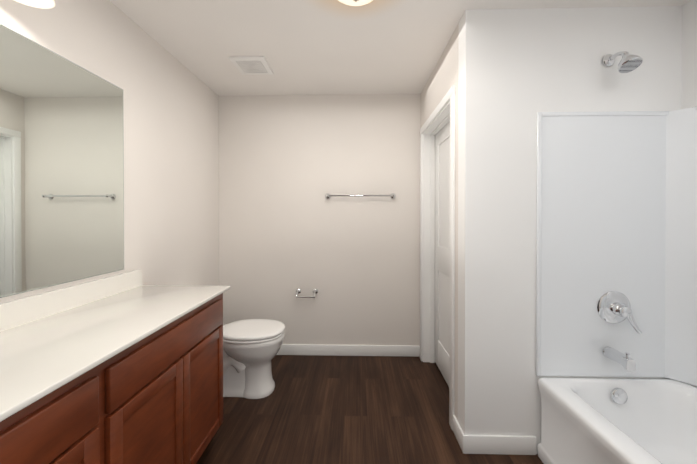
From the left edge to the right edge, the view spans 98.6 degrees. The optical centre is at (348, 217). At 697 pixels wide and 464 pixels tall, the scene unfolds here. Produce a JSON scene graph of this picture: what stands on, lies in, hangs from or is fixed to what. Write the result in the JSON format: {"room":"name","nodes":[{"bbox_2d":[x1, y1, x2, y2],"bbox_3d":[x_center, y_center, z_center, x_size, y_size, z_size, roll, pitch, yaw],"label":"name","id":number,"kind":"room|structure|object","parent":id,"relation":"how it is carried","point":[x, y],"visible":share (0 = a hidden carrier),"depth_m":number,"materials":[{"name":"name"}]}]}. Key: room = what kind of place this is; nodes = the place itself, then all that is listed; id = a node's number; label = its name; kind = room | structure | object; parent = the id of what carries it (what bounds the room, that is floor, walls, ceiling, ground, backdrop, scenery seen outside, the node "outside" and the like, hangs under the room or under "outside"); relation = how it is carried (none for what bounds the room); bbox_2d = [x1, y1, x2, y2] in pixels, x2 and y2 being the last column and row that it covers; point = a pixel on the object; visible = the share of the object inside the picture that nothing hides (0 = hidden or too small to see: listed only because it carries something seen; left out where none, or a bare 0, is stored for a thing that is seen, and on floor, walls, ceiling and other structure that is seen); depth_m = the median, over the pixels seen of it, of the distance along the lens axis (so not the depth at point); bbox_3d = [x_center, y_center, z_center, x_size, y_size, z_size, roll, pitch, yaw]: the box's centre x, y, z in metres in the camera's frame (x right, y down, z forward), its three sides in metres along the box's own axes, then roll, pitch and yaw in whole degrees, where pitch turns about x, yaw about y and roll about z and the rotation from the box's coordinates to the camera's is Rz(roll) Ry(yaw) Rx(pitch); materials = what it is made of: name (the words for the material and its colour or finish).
{"room":"bathroom","nodes":[
{"label":"bathroom","id":0,"kind":"room"},
{"bbox_2d":[0,0,218,302],"bbox_3d":[-1.318,0.082,1.337,0.115,2.440,3.222,0,0,1],"label":"wall","id":1,"kind":"structure","parent":0,"point":[171,159],"depth_m":1.90,"materials":[{"name":"paint"}]},
{"bbox_2d":[14,0,54,8],"bbox_3d":[-1.167,-0.870,0.766,0.209,0.175,0.840,0,0,1],"label":"sconce","id":2,"kind":"object","parent":1,"relation":"attached to","point":[45,4],"visible":1,"depth_m":1.11,"materials":[{"name":"white glass"}]},
{"bbox_2d":[0,23,123,297],"bbox_3d":[-1.268,-0.204,0.857,0.005,0.994,1.608,0,0,1],"label":"mirror","id":3,"kind":"object","parent":1,"relation":"attached to","point":[61,174],"visible":1,"depth_m":1.28,"materials":[{"name":"grey mirror"}]},
{"bbox_2d":[0,269,142,328],"bbox_3d":[-1.260,0.361,0.818,0.018,0.097,1.936,0,0,1],"label":"backsplash","id":4,"kind":"structure","parent":1,"relation":"attached to","point":[14,312],"depth_m":1.30,"materials":[{"name":"white stone"}]},
{"bbox_2d":[219,94,420,345],"bbox_3d":[-0.205,0.072,2.864,2.035,2.440,0.115,0,0,1],"label":"wall","id":5,"kind":"structure","parent":0,"point":[287,164],"depth_m":2.81,"materials":[{"name":"paint"}]},
{"bbox_2d":[296,289,317,297],"bbox_3d":[-0.393,0.702,2.772,0.210,0.070,0.085,0,0,1],"label":"paper holder","id":6,"kind":"object","parent":5,"relation":"attached to","point":[298,291],"visible":1,"depth_m":2.75,"materials":[{"name":"silver metal"}]},
{"bbox_2d":[276,344,419,356],"bbox_3d":[-0.277,1.242,2.809,1.895,0.100,0.013,0,0,1],"label":"baseboard","id":7,"kind":"structure","parent":5,"relation":"attached to","point":[351,350],"depth_m":2.79,"materials":[{"name":"white wood"}]},
{"bbox_2d":[325,193,395,198],"bbox_3d":[0.110,-0.201,2.757,0.660,0.054,0.080,0,0,1],"label":"towel rail","id":8,"kind":"object","parent":5,"relation":"attached to","point":[391,195],"visible":1,"depth_m":2.73,"materials":[{"name":"silver metal"}]},
{"bbox_2d":[196,355,543,463],"bbox_3d":[0.266,1.351,1.349,3.451,0.100,3.307,0,0,1],"label":"floor","id":9,"kind":"structure","parent":0,"point":[316,409],"depth_m":1.93,"materials":[{"name":"brown wood"}]},
{"bbox_2d":[0,293,222,463],"bbox_3d":[-1.005,0.866,0.808,0.528,0.877,1.922,0,0,1],"label":"bathroom vanity","id":10,"kind":"object","parent":9,"relation":"on","point":[125,368],"depth_m":1.07,"materials":[{"name":"brown wood"}]},
{"bbox_2d":[0,285,229,424],"bbox_3d":[-0.995,0.418,0.812,0.548,0.019,1.936,0,0,1],"label":"countertop","id":11,"kind":"structure","parent":10,"relation":"on","point":[39,357],"depth_m":1.03,"materials":[{"name":"white stone"}]},
{"bbox_2d":[223,319,284,398],"bbox_3d":[-0.856,0.932,2.260,0.747,0.728,0.406,0,0,1],"label":"toilet","id":12,"kind":"object","parent":9,"relation":"on","point":[251,348],"visible":0.6,"depth_m":2.16,"materials":[{"name":"white ceramic"}]},
{"bbox_2d":[537,378,696,463],"bbox_3d":[1.390,1.091,0.712,0.764,0.430,1.844,0,0,1],"label":"bathtub","id":13,"kind":"object","parent":9,"relation":"on","point":[612,421],"visible":0.96,"depth_m":1.52,"materials":[{"name":"white ceramic"}]},
{"bbox_2d":[110,0,690,95],"bbox_3d":[0.266,-1.188,1.333,3.451,0.100,3.307,0,0,1],"label":"ceiling","id":14,"kind":"structure","parent":0,"point":[319,47],"depth_m":1.90,"materials":[{"name":"paint"}]},
{"bbox_2d":[229,56,272,74],"bbox_3d":[-0.721,-1.135,2.244,0.250,0.017,0.250,0,0,1],"label":"fan","id":15,"kind":"object","parent":14,"relation":"attached to","point":[251,65],"visible":1,"depth_m":2.22,"materials":[{"name":"white plastic"}]},
{"bbox_2d":[338,0,372,5],"bbox_3d":[0.035,-1.083,1.422,0.300,0.113,0.300,0,0,1],"label":"ceiling light","id":16,"kind":"object","parent":14,"relation":"attached to","point":[355,2],"visible":1,"depth_m":1.47,"materials":[{"name":"white glass"}]},
{"bbox_2d":[421,23,458,420],"bbox_3d":[0.728,0.076,2.274,0.140,2.440,1.020,0,0,1],"label":"wall","id":17,"kind":"structure","parent":0,"point":[442,79],"depth_m":1.87,"materials":[{"name":"paint"}]},
{"bbox_2d":[420,85,454,429],"bbox_3d":[0.721,0.245,2.277,0.160,2.101,0.925,0,0,1],"label":"door frame","id":18,"kind":"structure","parent":17,"relation":"attached to","point":[442,115],"depth_m":2.66,"materials":[{"name":"white wood"}]},
{"bbox_2d":[435,121,449,385],"bbox_3d":[0.776,0.275,2.276,0.035,2.017,0.780,0,0,1],"label":"door","id":19,"kind":"structure","parent":17,"relation":"in","point":[442,222],"depth_m":2.46,"materials":[{"name":"white wood"}]},
{"bbox_2d":[453,415,463,450],"bbox_3d":[0.638,1.249,1.740,0.013,0.099,0.163,0,0,1],"label":"baseboard","id":20,"kind":"structure","parent":17,"relation":"attached to","point":[458,432],"depth_m":1.72,"materials":[{"name":"white wood"}]},
{"bbox_2d":[458,6,681,453],"bbox_3d":[1.222,0.079,1.694,1.156,2.440,0.115,0,0,1],"label":"wall","id":21,"kind":"structure","parent":0,"point":[518,69],"depth_m":1.64,"materials":[{"name":"paint"}]},
{"bbox_2d":[463,435,535,454],"bbox_3d":[0.829,1.250,1.647,0.398,0.100,0.013,0,0,1],"label":"baseboard","id":22,"kind":"structure","parent":21,"relation":"attached to","point":[500,444],"depth_m":1.64,"materials":[{"name":"white wood"}]},
{"bbox_2d":[602,51,642,72],"bbox_3d":[1.403,-0.809,1.534,0.094,0.144,0.173,0,0,1],"label":"shower head","id":23,"kind":"object","parent":21,"relation":"attached to","point":[629,62],"visible":1,"depth_m":1.50},
{"bbox_2d":[681,0,696,387],"bbox_3d":[1.834,0.086,0.695,0.115,2.440,2.082,0,0,1],"label":"wall","id":24,"kind":"structure","parent":0,"point":[689,57],"depth_m":1.58,"materials":[{"name":"paint"}]},
{"bbox_2d":[536,106,696,385],"bbox_3d":[1.390,0.152,0.707,0.772,1.441,1.851,0,0,1],"label":"surround panel","id":25,"kind":"object","parent":24,"relation":"attached to","point":[616,200],"visible":1,"depth_m":1.62,"materials":[{"name":"white plastic"}]},
{"bbox_2d":[602,346,635,371],"bbox_3d":[1.408,0.726,1.560,0.060,0.085,0.140,0,0,1],"label":"tub spout","id":26,"kind":"object","parent":25,"relation":"attached to","point":[627,362],"visible":1,"depth_m":1.53,"materials":[{"name":"silver metal"}]},
{"bbox_2d":[597,291,641,333],"bbox_3d":[1.438,0.499,1.580,0.176,0.198,0.095,0,0,1],"label":"tub valve","id":27,"kind":"object","parent":25,"relation":"attached to","point":[613,307],"visible":1,"depth_m":1.61,"materials":[{"name":"silver metal"}]}
]}

